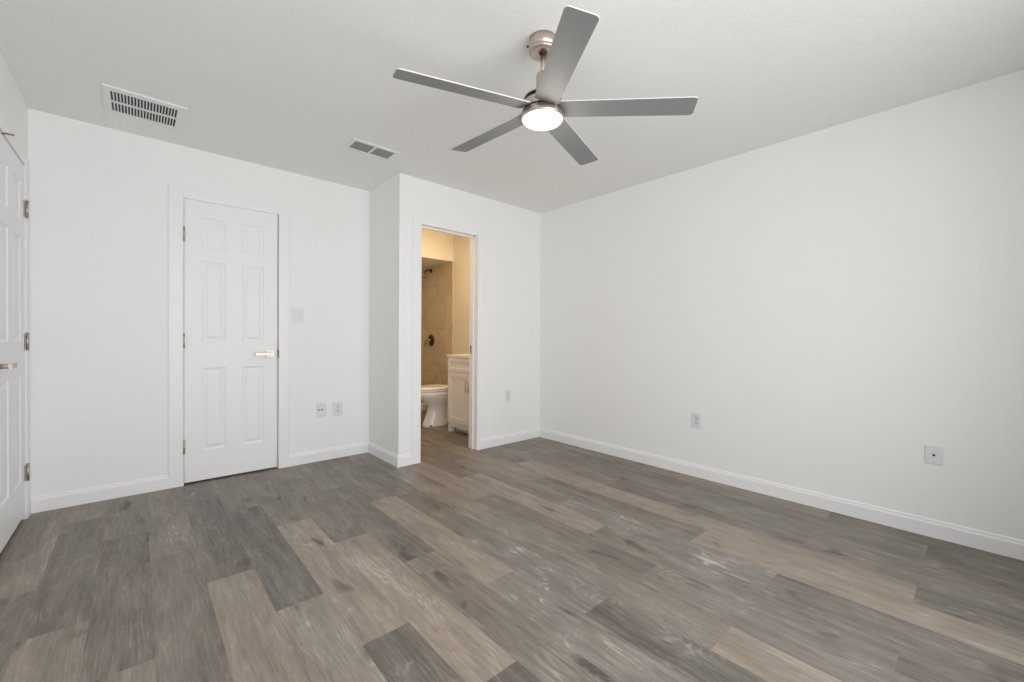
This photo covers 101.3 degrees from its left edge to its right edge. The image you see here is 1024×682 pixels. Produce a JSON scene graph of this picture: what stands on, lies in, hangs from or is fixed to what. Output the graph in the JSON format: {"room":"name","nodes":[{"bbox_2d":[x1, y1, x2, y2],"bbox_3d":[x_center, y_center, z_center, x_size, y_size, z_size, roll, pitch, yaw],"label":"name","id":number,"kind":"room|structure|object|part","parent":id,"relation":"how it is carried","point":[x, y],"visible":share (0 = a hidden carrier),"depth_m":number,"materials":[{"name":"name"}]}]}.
{"room":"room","nodes":[
{"label":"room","id":0,"kind":"room"},
{"bbox_2d":[0,52,27,519],"bbox_3d":[-1.450,-0.149,0.799,0.120,2.440,4.527,0,1,-42],"label":"wall","id":1,"kind":"structure","parent":0,"point":[13,108],"depth_m":2.26,"materials":[{"name":"white paint"}]},
{"bbox_2d":[0,132,29,552],"bbox_3d":[-2.604,0.003,2.191,0.088,2.028,0.770,0,1,-42],"label":"door","id":2,"kind":"structure","parent":1,"relation":"in","point":[14,472],"depth_m":2.21,"materials":[{"name":"white paint"}]},
{"bbox_3d":[-2.385,0.119,1.968,0.048,0.062,0.062,0,1,-42],"label":"handle","id":3,"kind":"part","parent":2,"relation":"part of","materials":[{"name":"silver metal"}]},
{"bbox_3d":[-2.395,0.119,2.013,0.013,0.025,0.104,0,1,-42],"label":"lever","id":4,"kind":"part","parent":2,"relation":"part of","materials":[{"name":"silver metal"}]},
{"bbox_2d":[0,116,30,518],"bbox_3d":[-2.673,-0.015,2.174,0.127,2.128,0.843,0,1,-42],"label":"door frame","id":5,"kind":"structure","parent":1,"relation":"attached to","point":[3,126],"depth_m":2.47,"materials":[{"name":"white paint"}]},
{"bbox_2d":[28,108,369,496],"bbox_3d":[-2.203,-0.178,3.241,2.249,2.440,0.120,0,1,-42],"label":"wall","id":6,"kind":"structure","parent":0,"point":[99,194],"depth_m":2.83,"materials":[{"name":"white paint"}]},
{"bbox_2d":[31,442,367,513],"bbox_3d":[-2.127,0.994,3.239,2.101,0.097,0.013,0,1,-42],"label":"baseboard","id":7,"kind":"structure","parent":6,"relation":"attached to","point":[59,500],"depth_m":2.82,"materials":[{"name":"white paint"}]},
{"bbox_2d":[168,183,289,488],"bbox_3d":[-2.174,-0.033,3.260,0.782,2.150,0.134,0,1,-42],"label":"door frame","id":8,"kind":"structure","parent":6,"relation":"attached to","point":[177,194],"depth_m":3.00,"materials":[{"name":"white paint"}]},
{"bbox_2d":[183,199,278,482],"bbox_3d":[-2.135,0.003,3.218,0.619,2.052,0.088,0,1,-42],"label":"door","id":9,"kind":"structure","parent":6,"relation":"in","point":[230,333],"depth_m":3.21,"materials":[{"name":"white paint"}]},
{"bbox_3d":[-1.961,0.103,3.324,0.124,0.025,0.013,0,1,-42],"label":"lever","id":10,"kind":"part","parent":9,"relation":"part of","materials":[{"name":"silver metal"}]},
{"bbox_3d":[-1.939,0.103,3.374,0.062,0.062,0.048,0,1,-42],"label":"handle","id":11,"kind":"part","parent":9,"relation":"part of","materials":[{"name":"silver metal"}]},
{"bbox_2d":[292,308,302,321],"bbox_3d":[-1.796,-0.217,3.516,0.088,0.120,0.010,0,1,-42],"label":"light switch","id":12,"kind":"object","parent":6,"relation":"attached to","point":[297,313],"visible":1,"depth_m":3.51,"materials":[{"name":"white plastic"}]},
{"bbox_2d":[316,403,325,417],"bbox_3d":[-1.661,0.602,3.652,0.080,0.124,0.008,0,1,-42],"label":"cable plate","id":13,"kind":"object","parent":6,"relation":"attached to","point":[320,407],"visible":1,"depth_m":3.65,"materials":[{"name":"white plastic"}]},
{"bbox_2d":[333,401,341,415],"bbox_3d":[-1.555,0.603,3.746,0.078,0.124,0.008,0,1,-42],"label":"wall outlet","id":14,"kind":"object","parent":6,"relation":"attached to","point":[337,406],"visible":1,"depth_m":3.74,"materials":[{"name":"white plastic"}]},
{"bbox_2d":[369,177,392,451],"bbox_3d":[-1.181,-0.176,3.830,0.100,2.440,0.602,0,1,-42],"label":"wall","id":15,"kind":"structure","parent":0,"point":[381,197],"depth_m":3.73,"materials":[{"name":"white paint"}]},
{"bbox_2d":[368,442,398,467],"bbox_3d":[-1.144,0.997,3.704,0.013,0.097,0.602,0,1,-42],"label":"baseboard","id":16,"kind":"structure","parent":15,"relation":"attached to","point":[389,457],"depth_m":3.67,"materials":[{"name":"white paint"}]},
{"bbox_2d":[453,235,469,353],"bbox_3d":[-0.741,-0.190,5.665,0.139,2.440,2.756,0,1,-42],"label":"wall","id":17,"kind":"structure","parent":0,"point":[461,245],"depth_m":5.47,"materials":[{"name":"beige paint"}]},
{"bbox_2d":[421,261,452,402],"bbox_3d":[-1.139,-0.023,6.000,0.011,2.093,1.030,0,1,-42],"label":"shower tile","id":18,"kind":"structure","parent":17,"relation":"attached to","point":[437,288],"depth_m":5.89,"materials":[{"name":"tile"}]},
{"bbox_2d":[422,269,431,278],"bbox_3d":[-1.219,-0.957,5.939,0.186,0.154,0.107,0,1,-42],"label":"shower","id":19,"kind":"object","parent":18,"relation":"attached to","point":[424,276],"visible":0.89,"depth_m":5.93,"materials":[{"name":"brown metal"}]},
{"bbox_2d":[425,335,433,345],"bbox_3d":[-1.196,-0.006,5.975,0.106,0.167,0.164,0,1,-42],"label":"shower valve","id":20,"kind":"object","parent":18,"relation":"attached to","point":[430,340],"visible":1,"depth_m":5.98,"materials":[{"name":"brown metal"}]},
{"bbox_2d":[392,173,540,454],"bbox_3d":[-0.355,-0.172,4.083,1.670,2.440,0.120,0,1,-42],"label":"wall","id":21,"kind":"structure","parent":0,"point":[510,234],"depth_m":4.14,"materials":[{"name":"white paint"}]},
{"bbox_2d":[411,216,480,464],"bbox_3d":[-0.618,-0.004,3.843,0.730,2.105,0.140,0,1,-42],"label":"door frame","id":22,"kind":"structure","parent":21,"relation":"attached to","point":[475,240],"depth_m":3.84,"materials":[{"name":"white paint"}]},
{"bbox_2d":[397,428,539,466],"bbox_3d":[-0.324,1.000,4.040,1.683,0.097,0.013,0,1,-42],"label":"baseboard","id":23,"kind":"structure","parent":21,"relation":"attached to","point":[405,459],"depth_m":4.22,"materials":[{"name":"white paint"}]},
{"bbox_2d":[505,390,510,401],"bbox_3d":[-0.041,0.563,4.289,0.074,0.120,0.008,0,1,-42],"label":"wall outlet","id":24,"kind":"object","parent":21,"relation":"attached to","point":[507,392],"visible":1,"depth_m":4.29,"materials":[{"name":"white plastic"}]},
{"bbox_2d":[0,422,1023,681],"bbox_3d":[-0.936,1.107,2.701,4.579,0.100,6.950,0,1,-42],"label":"floor","id":25,"kind":"structure","parent":0,"point":[538,559],"depth_m":1.85,"materials":[{"name":"laminate"}]},
{"bbox_2d":[421,403,427,421],"bbox_3d":[-1.377,0.919,5.193,1.420,0.222,0.144,0,1,-42],"label":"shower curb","id":26,"kind":"object","parent":25,"relation":"on","point":[424,406],"depth_m":5.34,"materials":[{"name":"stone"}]},
{"bbox_2d":[421,362,447,427],"bbox_3d":[-0.889,0.651,5.186,0.706,0.765,0.389,0,1,-42],"label":"toilet","id":27,"kind":"object","parent":25,"relation":"on","point":[435,396],"visible":0.59,"depth_m":5.04,"materials":[{"name":"white ceramic"}]},
{"bbox_3d":[-0.973,0.588,5.113,0.484,0.019,0.384,0,1,-42],"label":"seat","id":28,"kind":"part","parent":27,"relation":"part of","materials":[{"name":"white plastic"}]},
{"bbox_3d":[-0.972,0.562,5.113,0.483,0.029,0.384,0,1,-42],"label":"lid","id":29,"kind":"part","parent":27,"relation":"part of","materials":[{"name":"white plastic"}]},
{"bbox_3d":[-0.965,0.816,5.124,0.498,0.435,0.376,0,1,-42],"label":"bowl","id":30,"kind":"part","parent":27,"relation":"part of","materials":[{"name":"white ceramic"}]},
{"bbox_2d":[447,354,468,433],"bbox_3d":[-0.334,0.601,4.707,0.527,0.883,0.748,0,1,-42],"label":"vanity cabinet","id":31,"kind":"object","parent":25,"relation":"on","point":[458,364],"visible":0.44,"depth_m":4.67,"materials":[{"name":"white paint"}]},
{"bbox_2d":[447,354,468,358],"bbox_3d":[-0.318,0.174,4.714,0.494,0.030,0.748,0,1,-42],"label":"countertop","id":32,"kind":"structure","parent":31,"relation":"on","point":[448,355],"depth_m":4.70,"materials":[{"name":"white stone"}]},
{"bbox_3d":[-0.493,0.272,4.552,0.018,0.142,0.704,0,1,-42],"label":"drawer","id":33,"kind":"part","parent":31,"relation":"part of","materials":[{"name":"white paint"}]},
{"bbox_3d":[-0.594,0.633,4.665,0.018,0.565,0.410,0,1,-42],"label":"door","id":34,"kind":"part","parent":31,"relation":"part of","materials":[{"name":"white paint"}]},
{"bbox_2d":[0,0,1023,235],"bbox_3d":[-0.909,-1.433,2.684,4.599,0.100,6.950,0,1,-42],"label":"ceiling","id":35,"kind":"structure","parent":0,"point":[285,85],"depth_m":2.12,"materials":[{"name":"white paint"}]},
{"bbox_2d":[102,83,186,131],"bbox_3d":[-2.195,-1.386,2.518,0.365,0.010,0.377,0,1,-42],"label":"ceiling vent","id":36,"kind":"object","parent":35,"relation":"in","point":[118,101],"visible":1,"depth_m":2.50,"materials":[{"name":"white metal"}]},
{"bbox_2d":[344,138,399,160],"bbox_3d":[-1.014,-1.383,3.040,0.340,0.007,0.184,0,1,-42],"label":"ceiling vent","id":37,"kind":"object","parent":35,"relation":"in","point":[357,145],"visible":1,"depth_m":3.03,"materials":[{"name":"white metal"}]},
{"bbox_3d":[-1.071,-1.382,2.988,0.138,0.003,0.134,0,1,-42],"label":"louver panel","id":38,"kind":"part","parent":37,"relation":"part of","materials":[{"name":"grey metal"}]},
{"bbox_3d":[-0.957,-1.382,3.090,0.136,0.003,0.134,0,1,-42],"label":"louver panel","id":39,"kind":"part","parent":37,"relation":"part of","materials":[{"name":"grey metal"}]},
{"bbox_2d":[422,229,452,267],"bbox_3d":[-1.660,-1.242,5.515,1.431,0.347,1.030,0,1,-42],"label":"soffit","id":40,"kind":"structure","parent":35,"relation":"attached to","point":[437,248],"depth_m":5.47,"materials":[{"name":"beige paint"}]},
{"bbox_2d":[393,5,697,164],"bbox_3d":[0.105,-1.175,1.934,1.269,0.384,1.212,0,1,-42],"label":"ceiling fan","id":41,"kind":"object","parent":35,"relation":"hanging from","point":[544,108],"visible":1,"depth_m":1.81,"materials":[{"name":"silver metal"}]},
{"bbox_3d":[-0.196,-1.046,1.750,0.576,0.039,0.110,0,1,-25],"label":"blade","id":42,"kind":"part","parent":41,"relation":"part of","materials":[{"name":"silver metal"}]},
{"bbox_3d":[-0.112,-1.068,2.169,0.118,0.046,0.576,0,1,-42],"label":"blade","id":43,"kind":"part","parent":41,"relation":"part of","materials":[{"name":"silver metal"}]},
{"bbox_2d":[522,109,561,130],"bbox_3d":[0.138,-1.001,1.908,0.182,0.016,0.182,0,1,-42],"label":"diffuser","id":44,"kind":"object","parent":41,"relation":"attached to","point":[534,119],"depth_m":1.88,"materials":[{"name":"white glass"}]},
{"bbox_3d":[0.139,-1.157,1.906,0.173,0.119,0.173,0,1,-42],"label":"motor","id":45,"kind":"part","parent":41,"relation":"part of","materials":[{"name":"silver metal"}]},
{"bbox_3d":[0.178,-1.016,1.539,0.111,0.073,0.575,0,1,-7],"label":"blade","id":46,"kind":"part","parent":41,"relation":"part of","materials":[{"name":"silver metal"}]},
{"bbox_3d":[0.316,-1.051,2.221,0.112,0.019,0.576,1,1,29],"label":"blade","id":47,"kind":"part","parent":41,"relation":"part of","materials":[{"name":"silver metal"}]},
{"bbox_3d":[0.495,-1.020,1.830,0.575,0.061,0.112,1,1,11],"label":"blade","id":48,"kind":"part","parent":41,"relation":"part of","materials":[{"name":"silver metal"}]},
{"bbox_2d":[539,70,1023,539],"bbox_3d":[1.669,-0.147,3.159,0.120,2.440,4.194,0,1,-42],"label":"wall","id":49,"kind":"structure","parent":0,"point":[835,304],"depth_m":2.68,"materials":[{"name":"white paint"}]},
{"bbox_2d":[692,412,701,428],"bbox_3d":[1.455,0.626,3.304,0.008,0.120,0.076,0,1,-42],"label":"wall outlet","id":50,"kind":"object","parent":49,"relation":"attached to","point":[696,417],"visible":1,"depth_m":3.30,"materials":[{"name":"white plastic"}]},
{"bbox_2d":[539,428,1023,560],"bbox_3d":[1.605,1.024,3.132,0.013,0.097,3.912,0,1,-42],"label":"baseboard","id":51,"kind":"structure","parent":49,"relation":"attached to","point":[974,538],"depth_m":2.68,"materials":[{"name":"white paint"}]},
{"bbox_2d":[925,444,943,465],"bbox_3d":[2.333,0.631,2.319,0.010,0.106,0.074,0,1,-42],"label":"cable plate","id":52,"kind":"object","parent":49,"relation":"attached to","point":[934,455],"visible":1,"depth_m":2.32,"materials":[{"name":"white plastic"}]}
]}

